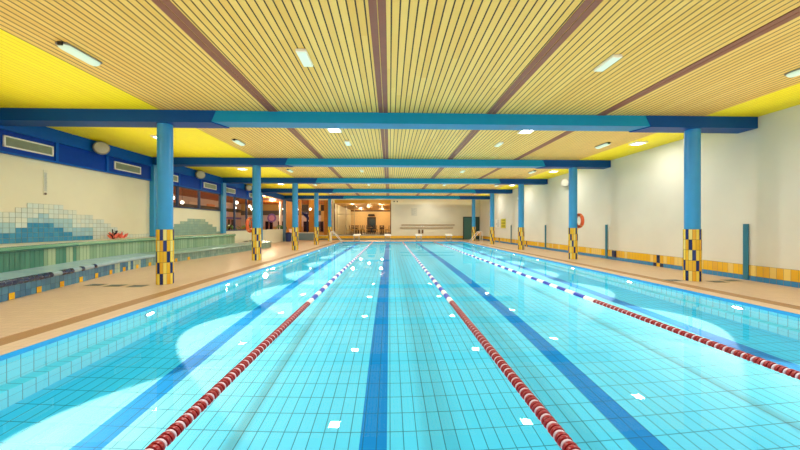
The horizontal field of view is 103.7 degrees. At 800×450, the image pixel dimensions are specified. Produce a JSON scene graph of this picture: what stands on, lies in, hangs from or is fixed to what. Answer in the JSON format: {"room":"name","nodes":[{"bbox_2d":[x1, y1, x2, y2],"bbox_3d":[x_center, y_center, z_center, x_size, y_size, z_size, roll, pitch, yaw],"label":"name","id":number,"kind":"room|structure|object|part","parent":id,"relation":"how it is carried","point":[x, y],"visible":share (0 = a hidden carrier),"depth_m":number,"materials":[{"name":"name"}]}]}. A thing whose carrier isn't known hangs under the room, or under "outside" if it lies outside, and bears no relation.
{"room":"indoor swimming pool","nodes":[
{"label":"indoor swimming pool","id":0,"kind":"room"},
{"bbox_2d":[0,153,291,243],"bbox_3d":[-9.432,-0.145,12.910,0.200,3.090,32.830,0,0,-2],"label":"wall","id":1,"kind":"structure","parent":0,"point":[122,202],"depth_m":9.35,"materials":[{"name":"paint"}]},
{"bbox_2d":[3,135,53,156],"bbox_3d":[-9.093,-1.950,7.716,0.035,0.260,1.060,0,0,-2],"label":"air vent","id":2,"kind":"object","parent":1,"relation":"attached to","point":[8,141],"visible":1,"depth_m":7.66,"materials":[{"name":"white plastic"}]},
{"bbox_2d":[43,170,46,194],"bbox_3d":[-9.161,-1.120,8.111,0.025,0.640,0.090,0,0,-2],"label":"thermometer","id":3,"kind":"object","parent":1,"relation":"attached to","point":[44,171],"visible":1,"depth_m":8.10,"materials":[{"name":"plastic"}]},
{"bbox_2d":[0,203,148,243],"bbox_3d":[-9.175,-0.073,8.437,0.006,0.976,6.344,0,0,-2],"label":"tile mural","id":4,"kind":"object","parent":1,"relation":"attached to","point":[36,222],"visible":0.93,"depth_m":8.21},
{"bbox_2d":[92,141,109,154],"bbox_3d":[-8.969,-2.320,9.419,0.350,0.380,0.380,0,0,41],"label":"loudspeaker","id":5,"kind":"object","parent":1,"relation":"attached to","point":[102,148],"visible":1,"depth_m":9.31,"materials":[{"name":"plastic"}]},
{"bbox_2d":[94,142,108,152],"bbox_3d":[-8.855,-2.320,9.320,0.050,0.330,0.330,0,0,41],"label":"grille","id":6,"kind":"object","parent":5,"relation":"attached to","point":[99,147],"depth_m":9.30,"materials":[{"name":"plastic"}]},
{"bbox_2d":[0,129,251,199],"bbox_3d":[-9.278,-1.945,9.005,0.250,0.510,25.014,0,0,-2],"label":"trim","id":7,"kind":"structure","parent":1,"relation":"attached to","point":[67,154],"depth_m":9.36,"materials":[{"name":"blue paint"}]},
{"bbox_2d":[114,161,140,174],"bbox_3d":[-9.189,-1.950,10.614,0.035,0.260,1.060,0,0,-2],"label":"air vent","id":8,"kind":"object","parent":1,"relation":"attached to","point":[120,166],"visible":1,"depth_m":10.57,"materials":[{"name":"white plastic"}]},
{"bbox_2d":[0,125,291,201],"bbox_3d":[-9.371,-2.368,12.862,0.320,0.336,32.730,0,0,-2],"label":"trim","id":9,"kind":"structure","parent":1,"relation":"attached to","point":[40,132],"depth_m":9.22,"materials":[{"name":"blue paint"}]},
{"bbox_2d":[149,164,156,235],"bbox_3d":[-9.215,-1.071,11.794,0.159,2.931,0.300,0,0,-2],"label":"pillar","id":10,"kind":"structure","parent":1,"relation":"attached to","point":[152,184],"depth_m":11.65,"materials":[{"name":"blue paint"}]},
{"bbox_2d":[173,175,177,181],"bbox_3d":[-9.254,-1.950,12.574,0.035,0.260,1.060,0,0,-2],"label":"air vent","id":11,"kind":"object","parent":1,"relation":"attached to","point":[175,178],"visible":0.38,"depth_m":12.95,"materials":[{"name":"white plastic"}]},
{"bbox_2d":[173,219,219,235],"bbox_3d":[-9.368,0.049,14.248,0.006,0.732,4.514,0,0,-2],"label":"tile mural","id":12,"kind":"object","parent":1,"relation":"attached to","point":[191,226],"visible":0.84,"depth_m":14.32},
{"bbox_2d":[173,185,220,210],"bbox_3d":[-9.391,-1.225,14.220,0.090,0.930,4.620,0,0,-2],"label":"window","id":13,"kind":"structure","parent":1,"relation":"in","point":[177,187],"depth_m":14.65,"materials":[{"name":"clear glass"}]},
{"bbox_2d":[195,170,204,178],"bbox_3d":[-9.131,-2.320,14.316,0.350,0.380,0.380,0,0,41],"label":"loudspeaker","id":14,"kind":"object","parent":1,"relation":"attached to","point":[199,174],"visible":1,"depth_m":14.19,"materials":[{"name":"plastic"}]},
{"bbox_2d":[197,171,204,177],"bbox_3d":[-9.018,-2.320,14.218,0.050,0.330,0.330,0,0,41],"label":"grille","id":15,"kind":"object","parent":14,"relation":"attached to","point":[200,174],"depth_m":14.19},
{"bbox_2d":[204,182,216,189],"bbox_3d":[-9.350,-1.950,15.472,0.035,0.260,1.060,0,0,-2],"label":"air vent","id":16,"kind":"object","parent":1,"relation":"attached to","point":[206,185],"visible":1,"depth_m":15.47,"materials":[{"name":"white plastic"}]},
{"bbox_2d":[220,178,225,232],"bbox_3d":[-9.376,-1.071,16.652,0.159,2.931,0.300,0,0,-2],"label":"pillar","id":17,"kind":"structure","parent":1,"relation":"attached to","point":[223,185],"depth_m":16.53,"materials":[{"name":"blue paint"}]},
{"bbox_2d":[226,187,234,193],"bbox_3d":[-9.415,-1.950,17.431,0.035,0.260,1.060,0,0,-2],"label":"air vent","id":18,"kind":"object","parent":1,"relation":"attached to","point":[229,190],"visible":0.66,"depth_m":17.43,"materials":[{"name":"white plastic"}]},
{"bbox_2d":[226,195,251,230],"bbox_3d":[-9.552,-0.705,19.078,0.090,1.970,4.620,0,0,-2],"label":"window","id":19,"kind":"structure","parent":1,"relation":"in","point":[234,198],"depth_m":18.08,"materials":[{"name":"clear glass"}]},
{"bbox_2d":[245,185,251,190],"bbox_3d":[-9.293,-2.320,19.214,0.350,0.380,0.380,0,0,41],"label":"loudspeaker","id":20,"kind":"object","parent":1,"relation":"attached to","point":[247,187],"visible":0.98,"depth_m":19.08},
{"bbox_2d":[173,194,240,229],"bbox_3d":[-20.900,-0.850,23.821,0.200,4.300,37.000,0,0,-2],"label":"wall","id":21,"kind":"structure","parent":0,"point":[203,202],"depth_m":35.47,"materials":[{"name":"wood"}]},
{"bbox_2d":[173,202,241,212],"bbox_3d":[-20.783,-1.950,24.826,0.100,0.400,35.000,0,0,-2],"label":"trim","id":22,"kind":"structure","parent":21,"relation":"attached to","point":[174,204],"depth_m":33.96,"materials":[{"name":"brown wood"}]},
{"bbox_2d":[226,219,232,229],"bbox_3d":[-21.271,0.100,39.418,0.090,1.800,1.800,0,0,-2],"label":"window","id":23,"kind":"structure","parent":21,"relation":"in","point":[228,221],"depth_m":39.16,"materials":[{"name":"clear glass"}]},
{"bbox_2d":[173,187,319,203],"bbox_3d":[-15.353,-2.975,24.005,10.900,0.150,37.000,0,0,-2],"label":"ceiling","id":24,"kind":"structure","parent":0,"point":[182,192],"depth_m":32.16,"materials":[{"name":"wood"}]},
{"bbox_2d":[302,205,307,210],"bbox_3d":[-10.836,-2.300,35.661,0.840,1.200,0.080,0,0,-2],"label":"screen","id":25,"kind":"object","parent":24,"relation":"hanging from","point":[304,207],"visible":0.6,"depth_m":35.62,"materials":[{"name":"plastic"}]},
{"bbox_2d":[241,204,323,234],"bbox_3d":[-14.119,-0.850,42.656,14.600,4.300,0.200,0,0,-2],"label":"wall","id":26,"kind":"structure","parent":0,"point":[266,207],"depth_m":42.46,"materials":[{"name":"wood"}]},
{"bbox_2d":[265,221,272,229],"bbox_3d":[-17.657,0.100,42.369,1.110,1.400,0.140,0,0,-2],"label":"window","id":27,"kind":"structure","parent":26,"relation":"in","point":[268,225],"depth_m":42.33,"materials":[{"name":"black glass"}]},
{"bbox_2d":[267,214,275,221],"bbox_3d":[-17.311,-1.050,42.365,1.200,1.200,0.050,0,0,-2],"label":"oval sign","id":28,"kind":"object","parent":26,"relation":"attached to","point":[271,217],"visible":1,"depth_m":42.34,"materials":[{"name":"plastic"}]},
{"bbox_2d":[241,215,320,226],"bbox_3d":[-16.064,-0.650,42.462,10.700,1.500,0.060,0,0,-2],"label":"trim","id":29,"kind":"structure","parent":26,"relation":"attached to","point":[275,224],"depth_m":42.40,"materials":[{"name":"wood"}]},
{"bbox_2d":[241,211,320,214],"bbox_3d":[-16.064,-1.750,42.452,10.700,0.600,0.080,0,0,-2],"label":"trim","id":30,"kind":"structure","parent":26,"relation":"attached to","point":[243,212],"depth_m":42.36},
{"bbox_2d":[303,221,308,231],"bbox_3d":[-12.560,0.100,42.538,1.110,1.400,0.140,0,0,-2],"label":"window","id":31,"kind":"structure","parent":26,"relation":"in","point":[304,222],"depth_m":42.50,"materials":[{"name":"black glass"}]},
{"bbox_2d":[319,221,323,231],"bbox_3d":[-10.861,0.100,42.594,1.110,1.400,0.140,0,0,-2],"label":"window","id":32,"kind":"structure","parent":26,"relation":"in","point":[321,223],"depth_m":42.57,"materials":[{"name":"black glass"}]},
{"bbox_2d":[332,200,350,234],"bbox_3d":[-6.559,-0.700,36.418,0.100,3.600,13.770,0,0,-2],"label":"wall","id":33,"kind":"structure","parent":0,"point":[344,214],"depth_m":35.34,"materials":[{"name":"paint"}]},
{"bbox_2d":[332,201,389,209],"bbox_3d":[-3.710,-2.225,36.512,5.800,0.150,13.770,0,0,-2],"label":"ceiling","id":34,"kind":"structure","parent":0,"point":[348,206],"depth_m":34.95,"materials":[{"name":"wood"}]},
{"bbox_2d":[351,210,389,211],"bbox_3d":[-3.950,-2.050,42.993,5.550,0.200,0.200,0,0,-2],"label":"beam","id":35,"kind":"structure","parent":34,"relation":"attached to","point":[351,210],"depth_m":42.90,"materials":[{"name":"wood"}]},
{"bbox_2d":[338,232,389,234],"bbox_3d":[-3.660,1.000,36.514,5.700,0.200,13.770,0,0,-2],"label":"floor","id":36,"kind":"structure","parent":0,"point":[376,233],"depth_m":36.76,"materials":[{"name":"tile"}]},
{"bbox_2d":[337,204,354,234],"bbox_3d":[-5.231,-0.600,30.303,1.710,3.000,0.060,0,0,-2],"label":"window","id":37,"kind":"structure","parent":36,"relation":"on","point":[337,204],"depth_m":30.27,"materials":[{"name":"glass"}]},
{"bbox_2d":[351,212,389,231],"bbox_3d":[-3.991,-0.700,43.467,5.900,3.600,0.150,0,0,-2],"label":"wall","id":38,"kind":"structure","parent":0,"point":[382,218],"depth_m":43.39,"materials":[{"name":"paint"}]},
{"bbox_2d":[367,217,375,231],"bbox_3d":[-3.938,-0.150,43.373,1.200,2.100,0.040,0,0,-2],"label":"door","id":39,"kind":"structure","parent":38,"relation":"in","point":[371,221],"depth_m":43.36,"materials":[{"name":"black glass"}]},
{"bbox_3d":[-3.837,-0.010,43.364,0.700,1.780,0.015,0,0,-2],"label":"glass","id":40,"kind":"part","parent":39,"relation":"part of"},
{"bbox_2d":[298,199,479,239],"bbox_3d":[-1.144,-0.568,29.608,17.473,3.936,0.240,0,0,-2],"label":"wall","id":41,"kind":"structure","parent":0,"point":[436,214],"depth_m":29.63,"materials":[{"name":"paint"}]},
{"bbox_2d":[334,203,390,234],"bbox_3d":[-3.509,-0.625,29.520,5.340,2.950,0.220,0,0,-2],"label":"door frame","id":42,"kind":"structure","parent":41,"relation":"attached to","point":[334,203],"depth_m":29.50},
{"bbox_2d":[319,236,462,239],"bbox_3d":[-1.944,1.065,29.567,15.870,0.470,0.230,0,0,-2],"label":"baseboard","id":43,"kind":"structure","parent":41,"relation":"attached to","point":[356,237],"depth_m":29.52,"materials":[{"name":"tile"}]},
{"bbox_2d":[411,208,416,215],"bbox_3d":[1.322,-1.300,29.582,0.560,0.760,0.015,0,0,-2],"label":"notice sign","id":44,"kind":"object","parent":41,"relation":"attached to","point":[413,210],"visible":1,"depth_m":29.57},
{"bbox_2d":[463,217,479,239],"bbox_3d":[6.755,0.220,29.719,1.570,2.160,0.102,0,0,-2],"label":"door","id":45,"kind":"structure","parent":41,"relation":"in","point":[467,221],"depth_m":29.73,"materials":[{"name":"metal"}]},
{"bbox_2d":[0,0,799,195],"bbox_3d":[-0.601,-2.611,13.202,17.673,0.150,32.830,0,0,-2],"label":"ceiling","id":46,"kind":"structure","parent":0,"point":[444,56],"depth_m":5.13,"materials":[{"name":"yellow wood"}]},
{"bbox_2d":[55,41,101,65],"bbox_3d":[-4.684,-2.494,4.588,0.170,0.084,0.560,0,0,-2],"label":"tube light","id":47,"kind":"object","parent":46,"relation":"attached to","point":[64,46],"visible":1,"depth_m":4.52,"materials":[{"name":"white plastic"}]},
{"bbox_2d":[232,139,245,145],"bbox_3d":[-4.845,-2.494,9.425,0.170,0.084,0.560,0,0,-2],"label":"tube light","id":48,"kind":"object","parent":46,"relation":"attached to","point":[236,141],"visible":1,"depth_m":9.32,"materials":[{"name":"plastic"}]},
{"bbox_2d":[151,0,359,195],"bbox_3d":[-3.006,-2.542,13.073,0.202,0.028,32.730,0,0,-2],"label":"board","id":49,"kind":"object","parent":46,"relation":"attached to","point":[168,7],"depth_m":4.69,"materials":[{"name":"wood"}]},
{"bbox_2d":[296,48,312,66],"bbox_3d":[-1.427,-2.510,4.705,0.150,0.052,0.440,0,0,-2],"label":"panel light","id":50,"kind":"object","parent":46,"relation":"attached to","point":[303,55],"visible":1,"depth_m":4.63,"materials":[{"name":"white plastic"}]},
{"bbox_2d":[297,52,311,66],"bbox_3d":[-1.427,-2.488,4.705,0.120,0.008,0.400,0,0,-2],"label":"diffuser","id":51,"kind":"object","parent":50,"relation":"attached to","point":[304,57],"depth_m":4.69,"materials":[{"name":"plastic"}]},
{"bbox_2d":[327,128,341,132],"bbox_3d":[-1.712,-2.511,8.198,0.340,0.050,0.340,0,0,-2],"label":"recessed light","id":52,"kind":"object","parent":46,"relation":"in","point":[333,130],"visible":0.76,"depth_m":8.26,"materials":[{"name":"white plastic"}]},
{"bbox_2d":[344,140,350,145],"bbox_3d":[-1.587,-2.510,9.543,0.150,0.052,0.440,0,0,-2],"label":"panel light","id":53,"kind":"object","parent":46,"relation":"attached to","point":[347,142],"visible":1,"depth_m":9.43,"materials":[{"name":"white plastic"}]},
{"bbox_2d":[368,0,388,195],"bbox_3d":[-0.578,-2.542,13.153,0.202,0.028,32.730,0,0,-2],"label":"board","id":54,"kind":"object","parent":46,"relation":"attached to","point":[372,4],"depth_m":4.69,"materials":[{"name":"wood"}]},
{"bbox_2d":[0,108,757,133],"bbox_3d":[-0.346,-2.403,7.225,17.337,0.266,0.420,0,0,-2],"label":"ceiling beam","id":55,"kind":"structure","parent":46,"relation":"attached to","point":[45,117],"depth_m":7.08,"materials":[{"name":"paint"}]},
{"bbox_2d":[153,157,610,168],"bbox_3d":[-0.487,-2.403,12.084,17.297,0.266,0.420,0,0,-2],"label":"ceiling beam","id":56,"kind":"structure","parent":46,"relation":"attached to","point":[177,161],"depth_m":11.92,"materials":[{"name":"paint"}]},
{"bbox_2d":[223,177,547,184],"bbox_3d":[-0.647,-2.403,16.941,17.297,0.266,0.420,0,0,-2],"label":"ceiling beam","id":57,"kind":"structure","parent":46,"relation":"attached to","point":[229,180],"depth_m":16.79,"materials":[{"name":"paint"}]},
{"bbox_2d":[261,188,512,193],"bbox_3d":[-0.808,-2.403,21.799,17.297,0.266,0.420,0,0,-2],"label":"ceiling beam","id":58,"kind":"structure","parent":46,"relation":"attached to","point":[263,190],"depth_m":21.61,"materials":[{"name":"paint"}]},
{"bbox_2d":[285,195,489,199],"bbox_3d":[-0.969,-2.403,26.657,17.297,0.266,0.420,0,0,-2],"label":"ceiling beam","id":59,"kind":"structure","parent":46,"relation":"attached to","point":[286,196],"depth_m":26.47,"materials":[{"name":"paint"}]},
{"bbox_2d":[494,142,503,146],"bbox_3d":[3.051,-2.510,9.696,0.150,0.052,0.440,0,0,-2],"label":"panel light","id":60,"kind":"object","parent":46,"relation":"attached to","point":[498,144],"visible":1,"depth_m":9.59,"materials":[{"name":"white plastic"}]},
{"bbox_2d":[416,0,602,195],"bbox_3d":[1.858,-2.542,13.234,0.202,0.028,32.730,0,0,-2],"label":"board","id":61,"kind":"object","parent":46,"relation":"attached to","point":[544,54],"depth_m":4.69,"materials":[{"name":"wood"}]},
{"bbox_2d":[517,130,534,133],"bbox_3d":[3.347,-2.511,8.315,0.340,0.050,0.340,0,0,-2],"label":"recessed light","id":62,"kind":"object","parent":46,"relation":"in","point":[519,131],"visible":0.7,"depth_m":8.34,"materials":[{"name":"beige"}]},
{"bbox_2d":[595,142,610,148],"bbox_3d":[6.329,-2.494,9.795,0.170,0.084,0.560,0,0,-2],"label":"tube light","id":63,"kind":"object","parent":46,"relation":"attached to","point":[606,143],"visible":1,"depth_m":9.71,"materials":[{"name":"plastic"}]},
{"bbox_2d":[594,54,621,71],"bbox_3d":[3.211,-2.510,4.859,0.150,0.052,0.440,0,0,-2],"label":"panel light","id":64,"kind":"object","parent":46,"relation":"attached to","point":[612,59],"visible":1,"depth_m":4.80,"materials":[{"name":"white plastic"}]},
{"bbox_2d":[446,7,799,195],"bbox_3d":[4.402,-2.542,13.318,0.202,0.028,32.730,0,0,-2],"label":"board","id":65,"kind":"object","parent":46,"relation":"attached to","point":[795,13],"visible":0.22,"depth_m":4.92,"materials":[{"name":"wood"}]},
{"bbox_2d":[628,141,647,145],"bbox_3d":[7.238,-2.511,9.545,0.340,0.050,0.340,0,0,-2],"label":"recessed light","id":66,"kind":"object","parent":46,"relation":"in","point":[637,143],"visible":1,"depth_m":9.51,"materials":[{"name":"beige"}]},
{"bbox_2d":[784,68,799,77],"bbox_3d":[6.489,-2.494,4.957,0.170,0.084,0.560,0,0,-2],"label":"tube light","id":67,"kind":"object","parent":46,"relation":"attached to","point":[796,72],"visible":1,"depth_m":5.13,"materials":[{"name":"plastic"}]},
{"bbox_2d":[0,240,799,337],"bbox_3d":[-0.652,1.450,13.251,17.973,0.300,32.930,0,0,-2],"label":"floor","id":68,"kind":"structure","parent":0,"point":[18,315],"depth_m":6.96,"materials":[{"name":"tile"}]},
{"bbox_2d":[84,284,105,285],"bbox_3d":[-6.682,1.296,6.903,0.340,0.007,0.220,0,0,-2],"label":"floor drain","id":69,"kind":"object","parent":68,"relation":"on","point":[89,284],"visible":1,"depth_m":6.87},
{"bbox_2d":[103,284,127,286],"bbox_3d":[-6.179,1.296,6.819,0.340,0.007,0.220,0,0,-2],"label":"floor drain","id":70,"kind":"object","parent":68,"relation":"on","point":[118,285],"visible":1,"depth_m":6.80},
{"bbox_2d":[0,234,271,301],"bbox_3d":[-7.574,0.859,10.511,3.352,0.883,18.787,0,0,-2],"label":"bench","id":71,"kind":"object","parent":68,"relation":"on","point":[26,269],"visible":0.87,"depth_m":7.85,"materials":[{"name":"tile"}]},
{"bbox_2d":[107,229,127,238],"bbox_3d":[-8.890,0.256,9.912,0.206,0.308,0.773,0,0,-2],"label":"clump","id":72,"kind":"object","parent":71,"relation":"on","point":[115,235],"visible":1,"depth_m":9.79,"materials":[{"name":"plant"}]},
{"bbox_2d":[127,285,147,286],"bbox_3d":[-5.647,1.296,6.767,0.340,0.007,0.220,0,0,-2],"label":"floor drain","id":73,"kind":"object","parent":68,"relation":"on","point":[132,285],"visible":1,"depth_m":6.70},
{"bbox_2d":[156,123,173,284],"bbox_3d":[-5.283,-0.485,7.061,0.336,3.570,0.336,0,0,-2],"label":"round column","id":74,"kind":"structure","parent":68,"relation":"on","point":[164,231],"depth_m":6.94,"materials":[{"name":"blue paint"}]},
{"bbox_2d":[252,165,260,260],"bbox_3d":[-5.443,-0.485,11.919,0.336,3.570,0.336,0,0,-2],"label":"round column","id":75,"kind":"structure","parent":68,"relation":"on","point":[256,170],"depth_m":11.78,"materials":[{"name":"blue paint"}]},
{"bbox_2d":[245,217,251,232],"bbox_3d":[-5.679,-0.030,11.892,0.132,0.594,0.594,0,0,-2],"label":"lifebuoy","id":76,"kind":"object","parent":75,"relation":"hanging from","point":[249,219],"visible":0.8,"depth_m":11.71,"materials":[{"name":"plastic"}]},
{"bbox_2d":[261,193,262,240],"bbox_3d":[-9.537,-0.618,21.510,0.159,3.836,0.300,0,0,-2],"label":"pillar","id":77,"kind":"structure","parent":68,"relation":"on","point":[261,193],"depth_m":21.52,"materials":[{"name":"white paint"}]},
{"bbox_2d":[283,195,285,240],"bbox_3d":[-9.697,-0.618,26.368,0.159,3.836,0.300,0,0,-2],"label":"pillar","id":78,"kind":"structure","parent":68,"relation":"on","point":[284,199],"depth_m":26.22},
{"bbox_2d":[285,232,291,241],"bbox_3d":[-9.213,0.915,25.909,0.524,0.770,0.524,0,0,-2],"label":"litter bin","id":79,"kind":"object","parent":68,"relation":"on","point":[287,234],"visible":1,"depth_m":25.72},
{"bbox_2d":[292,183,297,249],"bbox_3d":[-5.604,-0.485,16.777,0.336,3.570,0.336,0,0,-2],"label":"round column","id":80,"kind":"structure","parent":68,"relation":"on","point":[294,185],"depth_m":16.64,"materials":[{"name":"blue paint"}]},
{"bbox_2d":[298,232,313,239],"bbox_3d":[-8.457,0.950,28.766,1.800,0.700,0.580,0,0,-2],"label":"planter box","id":81,"kind":"object","parent":68,"relation":"on","point":[301,235],"visible":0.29,"depth_m":28.51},
{"bbox_2d":[314,193,318,244],"bbox_3d":[-5.765,-0.485,21.635,0.336,3.570,0.336,0,0,-2],"label":"round column","id":82,"kind":"structure","parent":68,"relation":"on","point":[316,195],"depth_m":21.51,"materials":[{"name":"blue paint"}]},
{"bbox_2d":[328,199,331,240],"bbox_3d":[-5.926,-0.485,26.493,0.336,3.570,0.336,0,0,-2],"label":"round column","id":83,"kind":"structure","parent":68,"relation":"on","point":[329,200],"depth_m":26.36,"materials":[{"name":"blue paint"}]},
{"bbox_2d":[0,241,799,345],"bbox_3d":[0.625,1.453,13.083,11.135,0.294,26.550,0,0,-2],"label":"trim","id":84,"kind":"structure","parent":68,"relation":"in","point":[32,332],"depth_m":5.72,"materials":[{"name":"tile"}]},
{"bbox_2d":[472,199,475,240],"bbox_3d":[6.308,-0.485,26.898,0.336,3.570,0.336,0,0,-2],"label":"round column","id":85,"kind":"structure","parent":68,"relation":"on","point":[473,200],"depth_m":26.76,"materials":[{"name":"blue paint"}]},
{"bbox_2d":[490,193,494,243],"bbox_3d":[6.469,-0.485,22.040,0.336,3.570,0.336,0,0,-2],"label":"round column","id":86,"kind":"structure","parent":68,"relation":"on","point":[492,228],"depth_m":21.90,"materials":[{"name":"blue paint"}]},
{"bbox_2d":[518,184,523,249],"bbox_3d":[6.630,-0.485,17.182,0.336,3.570,0.336,0,0,-2],"label":"round column","id":87,"kind":"structure","parent":68,"relation":"on","point":[520,186],"depth_m":17.05,"materials":[{"name":"blue paint"}]},
{"bbox_2d":[568,167,577,258],"bbox_3d":[6.791,-0.485,12.325,0.336,3.570,0.336,0,0,-2],"label":"round column","id":88,"kind":"structure","parent":68,"relation":"on","point":[572,230],"depth_m":12.19,"materials":[{"name":"blue paint"}]},
{"bbox_2d":[577,213,583,227],"bbox_3d":[7.027,-0.200,12.332,0.132,0.594,0.594,0,0,-2],"label":"lifebuoy","id":89,"kind":"object","parent":88,"relation":"hanging from","point":[580,215],"visible":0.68,"depth_m":12.13,"materials":[{"name":"plastic"}]},
{"bbox_2d":[683,128,701,281],"bbox_3d":[6.952,-0.485,7.467,0.336,3.570,0.336,0,0,-2],"label":"round column","id":90,"kind":"structure","parent":68,"relation":"on","point":[692,231],"depth_m":7.36,"materials":[{"name":"blue paint"}]},
{"bbox_2d":[709,281,729,282],"bbox_3d":[7.383,1.296,7.298,0.340,0.007,0.220,0,0,-2],"label":"floor drain","id":91,"kind":"object","parent":68,"relation":"on","point":[709,281],"visible":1,"depth_m":7.29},
{"bbox_2d":[0,242,799,449],"bbox_3d":[0.625,1.350,13.083,9.895,0.001,25.310,0,0,-2],"label":"pool water","id":92,"kind":"object","parent":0,"point":[380,359],"visible":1,"depth_m":2.97,"materials":[{"name":"liquid"}]},
{"bbox_2d":[144,242,372,449],"bbox_3d":[-1.841,1.350,13.001,0.098,0.100,25.310,0,0,-2],"label":"lane rope","id":93,"kind":"object","parent":92,"relation":"on","point":[165,438],"visible":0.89,"depth_m":2.62,"materials":[{"name":"plastic"}]},
{"bbox_2d":[402,242,580,449],"bbox_3d":[0.657,1.350,13.084,0.098,0.100,25.310,0,0,-2],"label":"lane rope","id":94,"kind":"object","parent":92,"relation":"on","point":[559,434],"visible":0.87,"depth_m":2.62,"materials":[{"name":"plastic"}]},
{"bbox_2d":[434,242,799,378],"bbox_3d":[3.216,1.350,13.169,0.098,0.100,25.310,0,0,-2],"label":"lane rope","id":95,"kind":"object","parent":92,"relation":"on","point":[747,356],"visible":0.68,"depth_m":3.92,"materials":[{"name":"plastic"}]},
{"bbox_2d":[480,105,799,269],"bbox_3d":[8.229,-0.618,13.545,0.200,4.036,32.930,0,0,-2],"label":"wall","id":96,"kind":"structure","parent":0,"point":[751,177],"depth_m":9.23,"materials":[{"name":"paint"}]},
{"bbox_2d":[495,219,499,226],"bbox_3d":[7.731,-0.200,24.869,0.023,0.660,1.000,0,0,-2],"label":"safety sign","id":97,"kind":"object","parent":96,"relation":"attached to","point":[497,221],"visible":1,"depth_m":24.87,"materials":[{"name":"white plastic"}]},
{"bbox_2d":[501,219,505,227],"bbox_3d":[7.772,-0.180,23.620,0.023,0.700,0.920,0,0,-2],"label":"safety sign","id":98,"kind":"object","parent":96,"relation":"attached to","point":[503,221],"visible":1,"depth_m":23.55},
{"bbox_2d":[561,179,568,186],"bbox_3d":[7.951,-2.060,15.052,0.350,0.380,0.380,0,0,-45],"label":"wall lamp","id":99,"kind":"object","parent":96,"relation":"attached to","point":[565,182],"visible":0.96,"depth_m":14.93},
{"bbox_2d":[605,225,607,257],"bbox_3d":[8.139,0.613,12.386,0.032,1.315,0.110,0,0,-2],"label":"wall post","id":100,"kind":"object","parent":96,"relation":"attached to","point":[606,226],"visible":1,"depth_m":12.35,"materials":[{"name":"metal"}]},
{"bbox_2d":[480,236,799,287],"bbox_3d":[8.131,1.115,13.448,0.022,0.370,32.744,0,0,-2],"label":"baseboard","id":101,"kind":"structure","parent":96,"relation":"attached to","point":[778,276],"depth_m":9.21,"materials":[{"name":"tile"}]},
{"bbox_2d":[743,224,748,278],"bbox_3d":[8.299,0.613,7.534,0.032,1.315,0.110,0,0,-2],"label":"wall post","id":102,"kind":"object","parent":96,"relation":"attached to","point":[745,226],"visible":1,"depth_m":7.51,"materials":[{"name":"metal"}]},
{"bbox_3d":[-15.353,1.400,24.005,10.900,0.200,37.000,0,0,-2],"label":"floor","id":103,"kind":"structure","parent":0,"visible":0},
{"bbox_2d":[279,202,281,228],"bbox_3d":[-14.467,-0.800,38.042,0.320,4.200,0.320,0,0,-2],"label":"post","id":104,"kind":"object","parent":103,"relation":"on","point":[280,203],"visible":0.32,"depth_m":37.91,"materials":[{"name":"plastic"}]},
{"bbox_2d":[286,201,291,231],"bbox_3d":[-12.152,-0.800,34.617,0.760,4.200,0.240,0,0,-2],"label":"pillar","id":105,"kind":"structure","parent":103,"relation":"on","point":[288,204],"depth_m":34.49,"materials":[{"name":"wood"}]},
{"bbox_2d":[299,200,301,231],"bbox_3d":[-11.003,-0.800,34.655,0.240,4.200,0.240,0,0,-2],"label":"pillar","id":106,"kind":"structure","parent":103,"relation":"on","point":[300,201],"depth_m":34.53,"materials":[{"name":"wood"}]},
{"bbox_2d":[302,211,308,231],"bbox_3d":[-10.681,-0.200,36.920,2.496,3.000,1.206,0,0,-36],"label":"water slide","id":107,"kind":"object","parent":103,"relation":"on","point":[305,214],"visible":0.31,"depth_m":37.09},
{"bbox_3d":[-8.449,1.400,36.105,3.700,0.200,13.270,0,0,-2],"label":"floor","id":108,"kind":"structure","parent":0,"visible":0},
{"bbox_2d":[309,200,313,231],"bbox_3d":[-9.554,-0.800,34.703,0.960,4.200,0.240,0,0,-2],"label":"pillar","id":109,"kind":"structure","parent":108,"relation":"on","point":[311,202],"depth_m":34.58,"materials":[{"name":"wood"}]},
{"bbox_2d":[324,200,327,234],"bbox_3d":[-8.041,-0.800,34.353,0.500,4.200,0.240,0,0,-2],"label":"pillar","id":110,"kind":"structure","parent":108,"relation":"on","point":[325,201],"depth_m":34.23,"materials":[{"name":"wood"}]},
{"bbox_3d":[0.625,1.938,13.083,10.395,1.165,25.310,0,0,-2],"label":"wall","id":111,"kind":"structure","parent":0,"visible":0},
{"bbox_2d":[0,241,799,355],"bbox_3d":[0.625,1.448,13.083,10.515,0.304,25.930,0,0,-2],"label":"pool coping","id":112,"kind":"object","parent":111,"relation":"attached to","point":[16,345],"visible":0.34,"depth_m":5.38,"materials":[{"name":"tile"}]},
{"bbox_2d":[353,234,359,241],"bbox_3d":[-3.580,0.992,25.926,0.540,0.620,0.600,0,0,-2],"label":"starting block","id":113,"kind":"object","parent":112,"relation":"on","point":[354,235],"visible":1,"depth_m":25.97,"materials":[{"name":"white plastic"}]},
{"bbox_2d":[415,234,421,241],"bbox_3d":[1.557,0.992,26.096,0.540,0.620,0.600,0,0,-2],"label":"starting block","id":114,"kind":"object","parent":112,"relation":"on","point":[415,234],"visible":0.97,"depth_m":25.93,"materials":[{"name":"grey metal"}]},
{"bbox_2d":[445,234,452,240],"bbox_3d":[4.066,0.992,26.179,0.540,0.620,0.600,0,0,-2],"label":"starting block","id":115,"kind":"object","parent":112,"relation":"on","point":[450,235],"visible":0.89,"depth_m":26.02,"materials":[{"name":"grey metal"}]},
{"bbox_2d":[0,242,799,360],"bbox_3d":[0.625,1.327,13.093,9.935,0.057,25.330,0,0,-2],"label":"trim","id":116,"kind":"structure","parent":111,"relation":"attached to","point":[32,347],"depth_m":5.31,"materials":[{"name":"tile"}]}
]}

